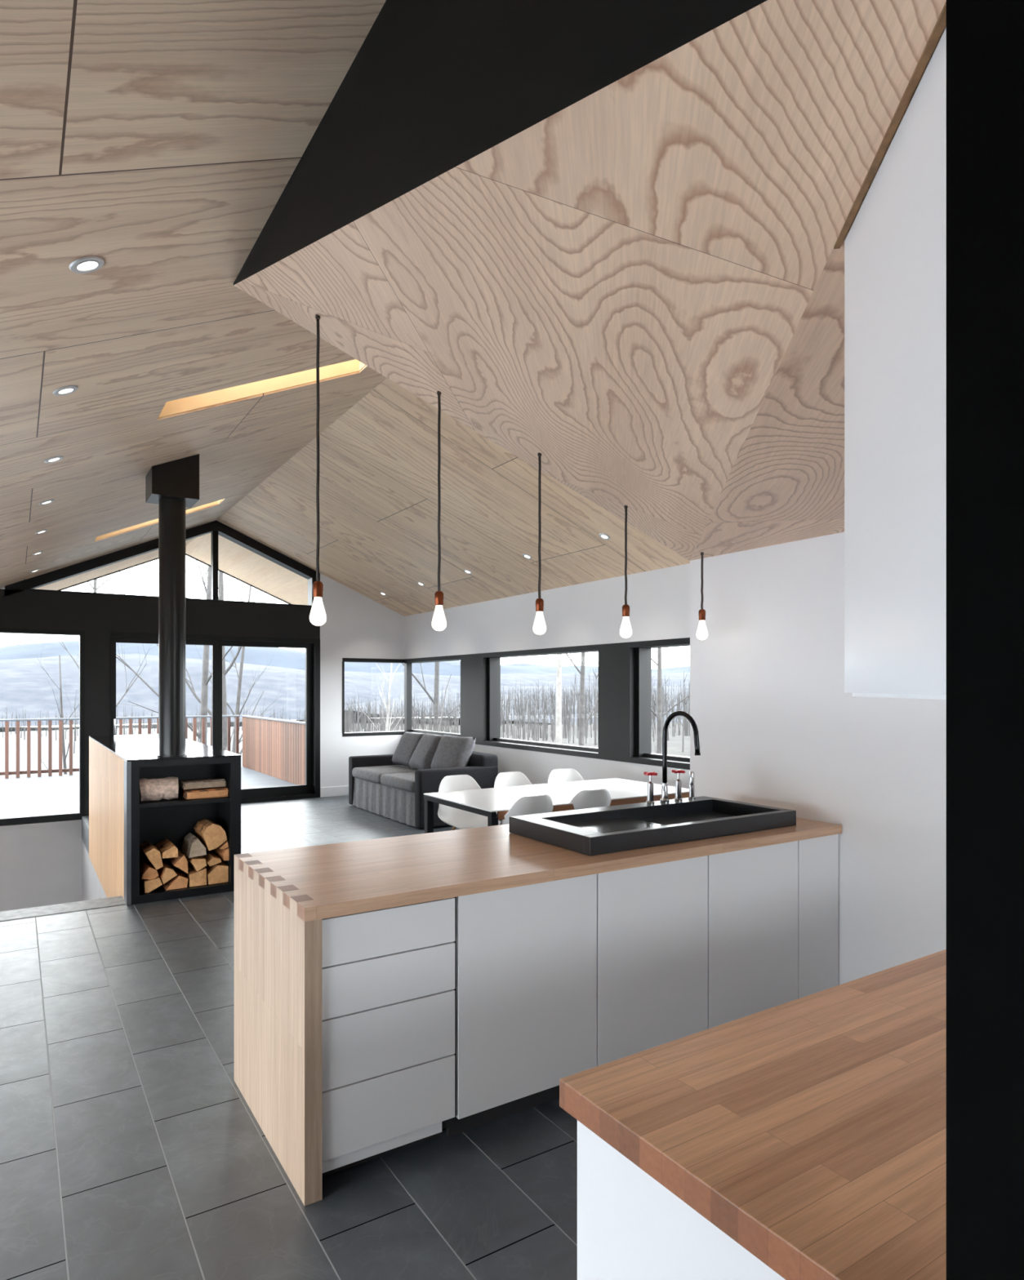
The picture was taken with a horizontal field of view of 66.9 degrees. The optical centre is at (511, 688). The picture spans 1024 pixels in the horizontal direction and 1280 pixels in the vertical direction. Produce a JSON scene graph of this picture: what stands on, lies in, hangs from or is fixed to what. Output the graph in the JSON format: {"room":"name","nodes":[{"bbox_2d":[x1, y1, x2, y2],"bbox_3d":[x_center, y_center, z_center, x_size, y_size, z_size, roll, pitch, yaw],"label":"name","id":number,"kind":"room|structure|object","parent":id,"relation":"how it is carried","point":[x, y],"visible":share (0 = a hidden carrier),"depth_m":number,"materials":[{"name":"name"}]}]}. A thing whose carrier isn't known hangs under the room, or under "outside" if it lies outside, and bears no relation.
{"room":"open-plan kitchen","nodes":[
{"label":"open-plan kitchen","id":0,"kind":"room"},
{"bbox_2d":[81,839,106,901],"bbox_3d":[-4.037,3.070,7.687,0.100,2.420,4.700,0,0,-33],"label":"wall","id":1,"kind":"structure","parent":0,"point":[91,887],"depth_m":8.73,"materials":[{"name":"grey paint"}]},
{"bbox_2d":[0,895,125,921],"bbox_3d":[-4.025,1.718,5.064,2.690,0.284,0.268,0,0,-33],"label":"trim","id":2,"kind":"structure","parent":1,"relation":"attached to","point":[26,913],"depth_m":5.57,"materials":[{"name":"stone"}]},
{"bbox_2d":[3,533,307,604],"bbox_3d":[-5.455,-1.371,11.357,7.677,2.255,2.490,0,0,-33],"label":"roof overhang","id":3,"kind":"object","parent":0,"point":[235,560],"visible":0.17,"depth_m":12.18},
{"bbox_2d":[58,553,290,604],"bbox_3d":[-6.135,-1.371,12.418,7.677,2.295,0.030,0,0,-33],"label":"trim","id":4,"kind":"structure","parent":3,"relation":"attached to","point":[185,553],"depth_m":12.90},
{"bbox_2d":[0,0,386,589],"bbox_3d":[-2.389,-1.371,3.724,4.598,2.255,13.650,0,0,-33],"label":"ceiling","id":5,"kind":"structure","parent":0,"point":[157,140],"depth_m":2.48,"materials":[{"name":"brown wood"}]},
{"bbox_2d":[44,455,63,462],"bbox_3d":[-2.688,-1.345,4.549,0.098,0.047,0.107,0,0,-27],"label":"recessed light","id":6,"kind":"object","parent":5,"relation":"in","point":[55,459],"visible":1,"depth_m":4.54,"materials":[{"name":"silver metal"}]},
{"bbox_2d":[53,385,77,395],"bbox_3d":[-2.013,-1.345,3.496,0.098,0.047,0.107,0,0,-27],"label":"recessed light","id":7,"kind":"object","parent":5,"relation":"in","point":[64,390],"visible":1,"depth_m":3.49,"materials":[{"name":"silver metal"}]},
{"bbox_2d":[68,256,104,273],"bbox_3d":[-1.349,-1.345,2.461,0.098,0.047,0.107,0,0,-27],"label":"recessed light","id":8,"kind":"object","parent":5,"relation":"in","point":[89,264],"visible":1,"depth_m":2.46,"materials":[{"name":"silver metal"}]},
{"bbox_2d":[95,499,222,540],"bbox_3d":[-3.872,-2.145,8.559,1.320,1.122,0.390,0,0,-33],"label":"window","id":9,"kind":"structure","parent":5,"relation":"attached to","point":[118,531],"depth_m":8.62,"materials":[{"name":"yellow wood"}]},
{"bbox_2d":[158,359,365,417],"bbox_3d":[-1.460,-2.131,4.736,1.295,1.111,0.390,0,0,-33],"label":"window","id":10,"kind":"structure","parent":5,"relation":"attached to","point":[200,401],"depth_m":4.85,"materials":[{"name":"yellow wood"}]},
{"bbox_2d":[0,573,404,911],"bbox_3d":[-4.600,1.251,10.257,7.327,6.059,0.265,0,0,-33],"label":"wall","id":11,"kind":"structure","parent":0,"point":[98,615],"depth_m":9.93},
{"bbox_2d":[0,627,84,826],"bbox_3d":[-6.505,0.453,8.973,2.735,2.345,0.150,0,0,-33],"label":"window","id":12,"kind":"structure","parent":11,"relation":"in","point":[42,818],"depth_m":9.62,"materials":[{"name":"black metal"}]},
{"bbox_2d":[4,520,319,607],"bbox_3d":[-4.460,-1.701,10.326,3.837,1.216,0.200,0,0,-33],"label":"window","id":13,"kind":"structure","parent":11,"relation":"in","point":[215,528],"depth_m":10.42,"materials":[{"name":"black metal"}]},
{"bbox_2d":[110,631,319,803],"bbox_3d":[-3.975,0.430,10.607,2.717,2.300,0.250,0,0,-33],"label":"door","id":14,"kind":"structure","parent":11,"relation":"in","point":[311,788],"depth_m":10.90,"materials":[{"name":"black metal"}]},
{"bbox_2d":[320,785,348,797],"bbox_3d":[-2.223,1.510,11.632,1.340,0.140,0.016,0,0,-33],"label":"baseboard","id":15,"kind":"structure","parent":11,"relation":"attached to","point":[337,790],"depth_m":11.38,"materials":[{"name":"white paint"}]},
{"bbox_2d":[342,657,412,736],"bbox_3d":[-2.055,0.128,11.866,1.205,1.164,0.204,0,0,-33],"label":"window","id":16,"kind":"structure","parent":11,"relation":"in","point":[407,666],"depth_m":11.90,"materials":[{"name":"black metal"}]},
{"bbox_2d":[0,795,577,1279],"bbox_3d":[-0.986,1.720,4.595,7.300,0.280,13.200,0,0,-33],"label":"floor","id":17,"kind":"structure","parent":0,"point":[131,1148],"depth_m":2.63,"materials":[{"name":"tile"}]},
{"bbox_2d":[88,733,240,905],"bbox_3d":[-3.391,1.185,7.309,0.809,1.330,3.434,0,0,-33],"label":"fireplace","id":18,"kind":"object","parent":17,"relation":"on","point":[118,822],"visible":0.82,"depth_m":6.18,"materials":[{"name":"black metal"}]},
{"bbox_2d":[139,875,162,893],"bbox_3d":[-2.762,1.466,5.922,0.124,0.101,0.338,0,0,-33],"label":"log","id":19,"kind":"object","parent":18,"relation":"in","point":[147,885],"visible":0.74,"depth_m":5.78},
{"bbox_2d":[139,858,158,879],"bbox_3d":[-2.798,1.381,5.942,0.119,0.099,0.372,0,0,-33],"label":"log","id":20,"kind":"object","parent":19,"relation":"on","point":[147,870],"visible":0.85,"depth_m":5.80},
{"bbox_2d":[139,840,163,869],"bbox_3d":[-2.774,1.272,5.952,0.125,0.165,0.384,0,0,-33],"label":"log","id":21,"kind":"object","parent":20,"relation":"on","point":[149,850],"visible":0.99,"depth_m":5.81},
{"bbox_2d":[139,777,178,801],"bbox_3d":[-2.688,0.761,5.890,0.297,0.176,0.178,0,0,-33],"label":"log","id":22,"kind":"object","parent":18,"relation":"on","point":[153,788],"visible":0.94,"depth_m":5.84,"materials":[{"name":"brown wood"}]},
{"bbox_2d":[145,453,199,757],"bbox_3d":[-2.600,-0.632,5.936,0.330,2.301,0.330,0,0,-33],"label":"flue","id":23,"kind":"object","parent":18,"relation":"on","point":[173,486],"visible":1,"depth_m":5.85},
{"bbox_2d":[161,867,188,890],"bbox_3d":[-2.630,1.468,6.021,0.163,0.097,0.355,0,0,-33],"label":"log","id":24,"kind":"object","parent":18,"relation":"in","point":[180,880],"visible":0.79,"depth_m":5.89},
{"bbox_2d":[156,860,177,884],"bbox_3d":[-2.679,1.409,5.995,0.114,0.123,0.360,0,0,-33],"label":"log","id":25,"kind":"object","parent":24,"relation":"on","point":[166,873],"visible":0.72,"depth_m":5.86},
{"bbox_2d":[167,848,187,873],"bbox_3d":[-2.612,1.339,6.044,0.102,0.149,0.368,0,0,-33],"label":"log","id":26,"kind":"object","parent":24,"relation":"on","point":[180,862],"visible":0.84,"depth_m":5.91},
{"bbox_2d":[155,838,177,858],"bbox_3d":[-2.669,1.230,5.991,0.112,0.092,0.373,0,0,-33],"label":"log","id":27,"kind":"object","parent":26,"relation":"on","point":[166,848],"visible":0.93,"depth_m":5.86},
{"bbox_2d":[139,793,230,808],"bbox_3d":[-2.589,0.866,6.064,0.644,0.028,0.456,0,0,-33],"label":"shelf","id":28,"kind":"object","parent":18,"relation":"attached to","point":[180,800],"depth_m":5.90,"materials":[{"name":"black metal"}]},
{"bbox_2d":[182,864,206,886],"bbox_3d":[-2.502,1.451,6.101,0.128,0.128,0.344,0,0,-33],"label":"log","id":29,"kind":"object","parent":18,"relation":"in","point":[199,877],"visible":0.63,"depth_m":5.97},
{"bbox_2d":[182,853,206,871],"bbox_3d":[-2.503,1.353,6.109,0.116,0.102,0.372,0,0,-33],"label":"log","id":30,"kind":"object","parent":29,"relation":"on","point":[197,863],"visible":0.71,"depth_m":5.96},
{"bbox_2d":[181,832,206,857],"bbox_3d":[-2.506,1.222,6.101,0.132,0.143,0.343,0,0,-33],"label":"log","id":31,"kind":"object","parent":30,"relation":"on","point":[192,846],"visible":1,"depth_m":5.98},
{"bbox_2d":[193,818,226,850],"bbox_3d":[-2.404,1.150,6.170,0.187,0.208,0.368,0,0,-33],"label":"log","id":32,"kind":"object","parent":31,"relation":"on","point":[209,833],"visible":0.98,"depth_m":6.03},
{"bbox_2d":[182,786,228,799],"bbox_3d":[-2.390,0.814,6.058,0.318,0.068,0.150,0,0,-33],"label":"log","id":33,"kind":"object","parent":18,"relation":"on","point":[218,792],"visible":0.98,"depth_m":6.00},
{"bbox_2d":[179,777,226,789],"bbox_3d":[-2.426,0.745,6.093,0.327,0.063,0.166,0,0,-33],"label":"log","id":34,"kind":"object","parent":33,"relation":"on","point":[209,782],"visible":1,"depth_m":6.03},
{"bbox_2d":[204,860,228,884],"bbox_3d":[-2.384,1.445,6.187,0.153,0.140,0.361,0,0,-33],"label":"log","id":35,"kind":"object","parent":18,"relation":"in","point":[218,873],"visible":0.6,"depth_m":6.05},
{"bbox_2d":[202,849,221,866],"bbox_3d":[-2.411,1.344,6.179,0.110,0.066,0.371,0,0,-33],"label":"log","id":36,"kind":"object","parent":35,"relation":"on","point":[211,859],"visible":0.72,"depth_m":6.05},
{"bbox_2d":[213,847,229,860],"bbox_3d":[-2.326,1.296,6.202,0.047,0.095,0.358,0,0,-33],"label":"log","id":37,"kind":"object","parent":18,"relation":"in","point":[223,854],"visible":0.66,"depth_m":6.08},
{"bbox_2d":[217,840,228,848],"bbox_3d":[-2.346,1.226,6.212,0.069,0.063,0.350,0,0,-33],"label":"log","id":38,"kind":"object","parent":37,"relation":"on","point":[224,845],"visible":0.38,"depth_m":6.07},
{"bbox_2d":[322,897,454,1177],"bbox_3d":[-0.625,1.147,2.904,0.478,0.866,0.860,0,0,-33],"label":"base cabinet","id":39,"kind":"object","parent":17,"relation":"on","point":[388,973],"visible":0.66,"depth_m":2.54,"materials":[{"name":"laminate"}]},
{"bbox_2d":[348,751,497,828],"bbox_3d":[-1.188,1.174,9.847,1.070,0.788,2.220,0,0,-33],"label":"sofa","id":40,"kind":"object","parent":17,"relation":"on","point":[378,786],"visible":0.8,"depth_m":9.23,"materials":[{"name":"grey fabric"}]},
{"bbox_2d":[351,764,418,784],"bbox_3d":[-1.552,1.117,10.174,0.810,0.136,0.937,0,0,-33],"label":"seat cushion","id":41,"kind":"object","parent":40,"relation":"on","point":[367,774],"depth_m":10.07,"materials":[{"name":"grey fabric"}]},
{"bbox_2d":[380,772,414,792],"bbox_3d":[-1.042,1.117,9.379,0.810,0.136,0.937,0,0,-33],"label":"seat cushion","id":42,"kind":"object","parent":40,"relation":"on","point":[402,782],"depth_m":9.22,"materials":[{"name":"grey fabric"}]},
{"bbox_2d":[391,731,426,767],"bbox_3d":[-1.375,0.815,10.427,0.309,0.442,0.560,0,0,-39],"label":"cushion","id":43,"kind":"object","parent":40,"relation":"on","point":[408,742],"visible":0.75,"depth_m":10.35,"materials":[{"name":"grey fabric"}]},
{"bbox_2d":[408,733,442,769],"bbox_3d":[-1.093,0.815,9.967,0.334,0.450,0.580,0,0,-29],"label":"cushion","id":44,"kind":"object","parent":40,"relation":"on","point":[421,757],"visible":0.78,"depth_m":9.81,"materials":[{"name":"grey fabric"}]},
{"bbox_2d":[430,734,475,768],"bbox_3d":[-0.724,0.805,9.466,0.312,0.449,0.640,0,0,-41],"label":"cushion","id":45,"kind":"object","parent":40,"relation":"on","point":[451,751],"visible":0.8,"depth_m":9.33,"materials":[{"name":"grey fabric"}]},
{"bbox_2d":[437,774,500,830],"bbox_3d":[-0.355,1.165,6.482,0.466,0.836,0.503,0,0,-33],"label":"dining chair","id":46,"kind":"object","parent":17,"relation":"on","point":[460,819],"visible":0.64,"depth_m":6.62,"materials":[{"name":"white plastic"}]},
{"bbox_2d":[493,771,531,813],"bbox_3d":[0.107,1.165,6.742,0.466,0.836,0.503,0,0,-35],"label":"dining chair","id":47,"kind":"object","parent":17,"relation":"on","point":[511,778],"visible":0.21,"depth_m":6.95,"materials":[{"name":"white plastic"}]},
{"bbox_2d":[445,873,596,1136],"bbox_3d":[-0.160,1.148,3.202,0.612,0.864,0.860,0,0,-33],"label":"base cabinet","id":48,"kind":"object","parent":17,"relation":"on","point":[525,988],"visible":0.52,"depth_m":2.82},
{"bbox_2d":[499,794,553,825],"bbox_3d":[0.033,1.165,5.619,0.466,0.836,0.503,0,0,-36],"label":"dining chair","id":49,"kind":"object","parent":17,"relation":"on","point":[526,805],"visible":0.3,"depth_m":5.39,"materials":[{"name":"white plastic"}]},
{"bbox_2d":[234,817,841,1205],"bbox_3d":[0.251,1.125,3.472,2.680,0.910,0.905,0,0,-33],"label":"countertop","id":50,"kind":"structure","parent":17,"relation":"on","point":[282,897],"depth_m":2.79,"materials":[{"name":"brown wood"}]},
{"bbox_2d":[508,795,795,855],"bbox_3d":[0.687,0.632,3.699,1.280,0.074,0.605,0,0,-33],"label":"sink","id":51,"kind":"object","parent":50,"relation":"in","point":[593,831],"visible":1,"depth_m":3.58,"materials":[{"name":"stone"}]},
{"bbox_2d":[643,771,657,804],"bbox_3d":[0.716,0.513,4.011,0.061,0.163,0.061,0,0,-5],"label":"valve","id":52,"kind":"object","parent":51,"relation":"on","point":[650,784],"visible":1,"depth_m":4.00,"materials":[{"name":"silver metal"}]},
{"bbox_2d":[671,769,684,800],"bbox_3d":[0.884,0.513,4.119,0.061,0.163,0.061,0,0,-5],"label":"valve","id":53,"kind":"object","parent":51,"relation":"on","point":[677,782],"visible":1,"depth_m":4.10,"materials":[{"name":"silver metal"}]},
{"bbox_2d":[659,711,700,802],"bbox_3d":[0.861,0.354,3.971,0.048,0.482,0.271,0,0,-33],"label":"faucet","id":54,"kind":"object","parent":51,"relation":"on","point":[664,798],"visible":1,"depth_m":4.05,"materials":[{"name":"black metal"}]},
{"bbox_2d":[644,811,735,825],"bbox_3d":[0.946,0.666,3.823,0.600,0.006,0.445,0,0,-33],"label":"basin","id":55,"kind":"object","parent":51,"relation":"in","point":[678,817],"depth_m":3.99,"materials":[{"name":"stone"}]},
{"bbox_2d":[688,771,695,799],"bbox_3d":[0.967,0.520,4.172,0.040,0.150,0.040,0,0,-33],"label":"sprayer","id":56,"kind":"object","parent":51,"relation":"on","point":[691,797],"visible":1,"depth_m":4.16,"materials":[{"name":"silver metal"}]},
{"bbox_2d":[423,777,688,833],"bbox_3d":[0.418,1.209,6.296,2.000,0.742,1.050,0,0,-33],"label":"dining table","id":57,"kind":"object","parent":17,"relation":"on","point":[483,802],"visible":0.47,"depth_m":6.15,"materials":[{"name":"white laminate"}]},
{"bbox_2d":[547,768,583,783],"bbox_3d":[0.585,1.165,7.001,0.466,0.836,0.503,0,0,-30],"label":"dining chair","id":58,"kind":"object","parent":17,"relation":"on","point":[567,775],"visible":0.28,"depth_m":7.22,"materials":[{"name":"white plastic"}]},
{"bbox_2d":[569,788,611,809],"bbox_3d":[0.496,1.165,5.951,0.466,0.836,0.503,0,0,-30],"label":"dining chair","id":59,"kind":"object","parent":17,"relation":"on","point":[583,799],"visible":0.26,"depth_m":5.72,"materials":[{"name":"white plastic"}]},
{"bbox_2d":[596,855,707,1066],"bbox_3d":[0.356,1.148,3.533,0.606,0.864,0.860,0,0,-33],"label":"base cabinet","id":60,"kind":"object","parent":17,"relation":"on","point":[652,919],"visible":0.28,"depth_m":3.16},
{"bbox_2d":[577,1120,785,1279],"bbox_3d":[1.388,1.149,1.741,2.600,0.861,0.678,0,0,-33],"label":"base cabinet","id":61,"kind":"object","parent":17,"relation":"on","point":[630,1226],"visible":0.02,"depth_m":1.19,"materials":[{"name":"white paint"}]},
{"bbox_2d":[559,949,946,1279],"bbox_3d":[1.385,0.694,1.742,2.638,0.048,0.718,0,0,-33],"label":"countertop","id":62,"kind":"structure","parent":61,"relation":"on","point":[810,1131],"depth_m":1.20,"materials":[{"name":"wood"}]},
{"bbox_2d":[707,840,797,1028],"bbox_3d":[0.867,1.148,3.861,0.600,0.864,0.860,0,0,-33],"label":"base cabinet","id":63,"kind":"object","parent":17,"relation":"on","point":[753,892],"visible":0.27,"depth_m":3.49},
{"bbox_2d":[797,834,838,998],"bbox_3d":[1.252,1.148,4.107,0.306,0.864,0.860,0,0,-33],"label":"base cabinet","id":64,"kind":"object","parent":17,"relation":"on","point":[817,857],"visible":0.27,"depth_m":3.74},
{"bbox_2d":[946,0,1023,1279],"bbox_3d":[0.737,0.413,0.309,0.360,2.334,0.924,0,0,-33],"label":"wall","id":65,"kind":"structure","parent":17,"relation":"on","point":[984,38],"depth_m":0.58,"materials":[{"name":"paint"}]},
{"bbox_2d":[216,377,689,616],"bbox_3d":[0.842,-1.747,5.796,3.079,1.505,13.650,0,0,-33],"label":"ceiling","id":66,"kind":"structure","parent":0,"point":[378,460],"depth_m":7.73,"materials":[{"name":"brown wood"}]},
{"bbox_2d":[232,0,767,284],"bbox_3d":[0.385,-1.173,0.804,0.093,0.829,5.338,0,0,-33],"label":"wall","id":67,"kind":"structure","parent":0,"point":[432,86],"depth_m":1.57,"materials":[{"name":"paint"}]},
{"bbox_2d":[404,563,689,788],"bbox_3d":[2.004,0.205,6.512,0.250,2.750,13.200,0,0,-33],"label":"wall","id":68,"kind":"structure","parent":0,"point":[588,613],"depth_m":8.44,"materials":[{"name":"white paint"}]},
{"bbox_2d":[404,654,460,737],"bbox_3d":[-1.101,0.135,11.340,0.246,1.181,1.880,0,0,-33],"label":"window","id":69,"kind":"structure","parent":68,"relation":"in","point":[448,658],"depth_m":11.29,"materials":[{"name":"black metal"}]},
{"bbox_2d":[482,644,598,759],"bbox_3d":[0.362,0.135,9.058,0.246,1.181,2.340,0,0,-33],"label":"window","id":70,"kind":"structure","parent":68,"relation":"in","point":[494,739],"depth_m":9.48,"materials":[{"name":"black metal"}]},
{"bbox_2d":[460,642,635,762],"bbox_3d":[0.337,0.135,9.107,0.256,1.181,3.430,0,0,-33],"label":"wall panel","id":71,"kind":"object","parent":68,"relation":"attached to","point":[616,661],"depth_m":7.90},
{"bbox_2d":[629,637,689,769],"bbox_3d":[1.682,0.135,7.000,0.246,1.181,1.570,0,0,-33],"label":"window","id":72,"kind":"structure","parent":68,"relation":"in","point":[643,754],"depth_m":7.59,"materials":[{"name":"black metal"}]},
{"bbox_2d":[233,0,946,560],"bbox_3d":[1.434,-1.176,1.608,2.710,0.836,5.560,0,0,-33],"label":"ceiling","id":73,"kind":"structure","parent":0,"point":[615,290],"depth_m":1.82,"materials":[{"name":"brown wood"}]},
{"bbox_2d":[309,314,326,626],"bbox_3d":[-0.740,-0.831,2.956,0.063,1.184,0.063,0,0,-33],"label":"pendant lamp","id":74,"kind":"object","parent":73,"relation":"hanging from","point":[317,617],"visible":1,"depth_m":2.95,"materials":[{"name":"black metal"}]},
{"bbox_2d":[312,581,323,597],"bbox_3d":[-0.740,-0.379,2.956,0.039,0.062,0.039,0,0,-33],"label":"socket","id":75,"kind":"object","parent":74,"relation":"attached to","point":[317,586],"depth_m":2.94,"materials":[{"name":"orange metal"}]},
{"bbox_2d":[431,391,446,631],"bbox_3d":[-0.310,-0.755,3.302,0.063,1.019,0.063,0,0,-33],"label":"pendant lamp","id":76,"kind":"object","parent":73,"relation":"hanging from","point":[438,621],"visible":1,"depth_m":3.30,"materials":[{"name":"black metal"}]},
{"bbox_2d":[434,591,443,605],"bbox_3d":[-0.310,-0.385,3.302,0.039,0.062,0.039,0,0,-33],"label":"socket","id":77,"kind":"object","parent":76,"relation":"attached to","point":[438,595],"depth_m":3.29,"materials":[{"name":"orange metal"}]},
{"bbox_2d":[533,453,546,635],"bbox_3d":[0.129,-0.675,3.623,0.063,0.849,0.063,0,0,-33],"label":"pendant lamp","id":78,"kind":"object","parent":73,"relation":"hanging from","point":[539,626],"visible":1,"depth_m":3.62,"materials":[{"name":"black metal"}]},
{"bbox_2d":[535,598,543,611],"bbox_3d":[0.129,-0.391,3.623,0.039,0.062,0.039,0,0,-33],"label":"socket","id":79,"kind":"object","parent":78,"relation":"attached to","point":[539,602],"depth_m":3.61,"materials":[{"name":"orange metal"}]},
{"bbox_2d":[619,505,631,638],"bbox_3d":[0.580,-0.594,3.945,0.063,0.674,0.063,0,0,-33],"label":"pendant lamp","id":80,"kind":"object","parent":73,"relation":"hanging from","point":[625,631],"visible":1,"depth_m":3.94,"materials":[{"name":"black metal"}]},
{"bbox_2d":[622,604,629,616],"bbox_3d":[0.580,-0.397,3.945,0.039,0.062,0.039,0,0,-33],"label":"socket","id":81,"kind":"object","parent":80,"relation":"attached to","point":[625,608],"depth_m":3.93,"materials":[{"name":"orange metal"}]},
{"bbox_2d":[696,551,707,639],"bbox_3d":[1.052,-0.512,4.293,0.063,0.485,0.063,0,0,-33],"label":"pendant lamp","id":82,"kind":"object","parent":73,"relation":"hanging from","point":[701,633],"visible":1,"depth_m":4.28,"materials":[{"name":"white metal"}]},
{"bbox_2d":[697,608,705,620],"bbox_3d":[1.052,-0.409,4.293,0.039,0.062,0.039,0,0,-33],"label":"socket","id":83,"kind":"object","parent":82,"relation":"attached to","point":[701,613],"depth_m":4.28,"materials":[{"name":"orange metal"}]},
{"bbox_2d":[833,1,946,248],"bbox_3d":[0.511,-0.757,1.027,0.010,0.006,0.620,0,0,9],"label":"trim","id":84,"kind":"structure","parent":73,"relation":"attached to","point":[939,27],"depth_m":1.03,"materials":[{"name":"brown wood"}]},
{"bbox_2d":[844,26,946,699],"bbox_3d":[0.710,-0.371,1.166,0.807,0.769,0.403,0,0,-33],"label":"upper cabinet","id":85,"kind":"object","parent":73,"relation":"attached to","point":[895,245],"visible":0.42,"depth_m":1.05,"materials":[{"name":"white paint"}]},
{"bbox_2d":[689,532,946,985],"bbox_3d":[2.638,-0.113,2.380,0.150,3.387,5.560,0,0,-33],"label":"wall","id":86,"kind":"structure","parent":0,"point":[777,725],"depth_m":3.91,"materials":[{"name":"white paint"}]},
{"label":"outside","id":87,"kind":"structure","parent":0,"visible":0},
{"bbox_2d":[0,717,459,777],"bbox_3d":[-38.872,9.887,153.261,420.000,11.723,420.000,0,0,-33],"label":"ground","id":88,"kind":"structure","parent":87,"point":[12,738],"depth_m":99.54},
{"bbox_2d":[20,639,79,776],"bbox_3d":[-9.502,2.153,16.838,1.526,6.461,1.563,0,0,24],"label":"bare tree","id":89,"kind":"object","parent":88,"relation":"on","point":[64,766],"visible":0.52,"depth_m":16.69,"materials":[{"name":"grey plant"}]},
{"bbox_2d":[55,570,158,706],"bbox_3d":[-11.691,-0.720,22.731,3.780,12.206,3.033,0,0,-22],"label":"bare tree","id":90,"kind":"object","parent":88,"relation":"on","point":[95,588],"visible":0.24,"depth_m":22.32,"materials":[{"name":"grey plant"}]},
{"bbox_2d":[115,556,271,751],"bbox_3d":[-7.633,-0.410,19.182,4.652,11.583,4.430,0,0,-33],"label":"bare tree","id":91,"kind":"object","parent":88,"relation":"on","point":[205,679],"visible":0.23,"depth_m":19.37,"materials":[{"name":"grey plant"}]},
{"bbox_2d":[131,560,266,755],"bbox_3d":[-8.691,-0.426,21.139,4.880,11.621,2.815,0,0,-3],"label":"bare tree","id":92,"kind":"object","parent":88,"relation":"on","point":[224,672],"visible":0.17,"depth_m":20.96,"materials":[{"name":"grey plant"}]},
{"bbox_2d":[195,575,285,753],"bbox_3d":[-7.953,0.630,23.771,2.932,9.517,2.062,0,0,5],"label":"bare tree","id":93,"kind":"object","parent":88,"relation":"on","point":[239,677],"visible":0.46,"depth_m":23.21,"materials":[{"name":"grey plant"}]},
{"bbox_2d":[1,666,689,753],"bbox_3d":[-21.972,4.854,137.231,190.459,14.111,206.404,0,0,-33],"label":"woods","id":94,"kind":"object","parent":88,"relation":"on","point":[566,718],"visible":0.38,"depth_m":113.34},
{"bbox_2d":[355,662,415,731],"bbox_3d":[-3.484,2.008,21.340,1.639,6.761,1.007,0,0,-10],"label":"birch tree","id":95,"kind":"object","parent":88,"relation":"on","point":[387,727],"visible":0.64,"depth_m":21.11,"materials":[{"name":"white plant"}]},
{"bbox_2d":[401,662,460,731],"bbox_3d":[-2.082,-0.290,20.228,3.562,11.345,3.458,0,0,-4],"label":"bare tree","id":96,"kind":"object","parent":88,"relation":"on","point":[436,726],"visible":0.07,"depth_m":20.13,"materials":[{"name":"grey plant"}]},
{"bbox_2d":[555,653,561,743],"bbox_3d":[1.482,-1.978,22.348,2.831,14.722,3.368,0,0,45],"label":"bare tree","id":97,"kind":"object","parent":88,"relation":"on","point":[558,675],"visible":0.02,"depth_m":22.24,"materials":[{"name":"plant"}]},
{"bbox_2d":[565,652,598,746],"bbox_3d":[1.835,-0.574,19.952,3.853,11.911,2.600,0,0,-33],"label":"bare tree","id":98,"kind":"object","parent":88,"relation":"on","point":[581,726],"visible":0.06,"depth_m":19.55,"materials":[{"name":"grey plant"}]},
{"bbox_2d":[592,647,689,754],"bbox_3d":[2.785,0.617,18.138,4.988,9.530,3.951,0,0,-33],"label":"bare tree","id":99,"kind":"object","parent":88,"relation":"on","point":[658,748],"visible":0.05,"depth_m":17.60,"materials":[{"name":"grey plant"}]},
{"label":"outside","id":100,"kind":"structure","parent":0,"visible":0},
{"bbox_2d":[351,720,689,756],"bbox_3d":[52.907,7.330,146.773,227.520,8.507,290.000,0,0,-33],"label":"snowy ground","id":101,"kind":"structure","parent":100,"point":[674,743],"depth_m":105.06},
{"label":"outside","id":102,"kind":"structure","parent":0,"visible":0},
{"bbox_2d":[0,640,689,675],"bbox_3d":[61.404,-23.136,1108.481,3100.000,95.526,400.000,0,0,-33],"label":"hills","id":103,"kind":"structure","parent":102,"point":[284,658],"depth_m":915.00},
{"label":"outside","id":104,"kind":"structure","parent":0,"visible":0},
{"bbox_2d":[0,653,689,727],"bbox_3d":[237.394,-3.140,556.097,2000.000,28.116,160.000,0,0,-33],"label":"hills","id":105,"kind":"structure","parent":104,"point":[24,684],"depth_m":300.89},
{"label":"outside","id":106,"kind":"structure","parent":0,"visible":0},
{"bbox_2d":[0,764,297,817],"bbox_3d":[-7.846,1.755,12.051,8.800,0.150,6.240,0,0,-33],"label":"deck","id":107,"kind":"object","parent":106,"point":[55,793],"visible":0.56,"depth_m":12.67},
{"bbox_2d":[0,715,239,778],"bbox_3d":[-9.488,1.127,14.520,8.500,1.105,0.110,0,0,-33],"label":"deck railing","id":108,"kind":"object","parent":107,"relation":"on","point":[39,771],"visible":0.6,"depth_m":14.95,"materials":[{"name":"brown wood"}]},
{"bbox_2d":[240,715,305,785],"bbox_3d":[-4.258,1.127,14.376,0.110,1.105,5.800,0,0,-33],"label":"fence","id":109,"kind":"object","parent":107,"relation":"on","point":[275,748],"visible":0.74,"depth_m":14.64,"materials":[{"name":"brown wood"}]},
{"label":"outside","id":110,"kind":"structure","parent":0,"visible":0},
{"bbox_2d":[344,685,689,724],"bbox_3d":[37.535,3.354,237.889,130.000,10.048,520.000,0,0,-33],"label":"hills","id":111,"kind":"structure","parent":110,"point":[420,696],"depth_m":273.90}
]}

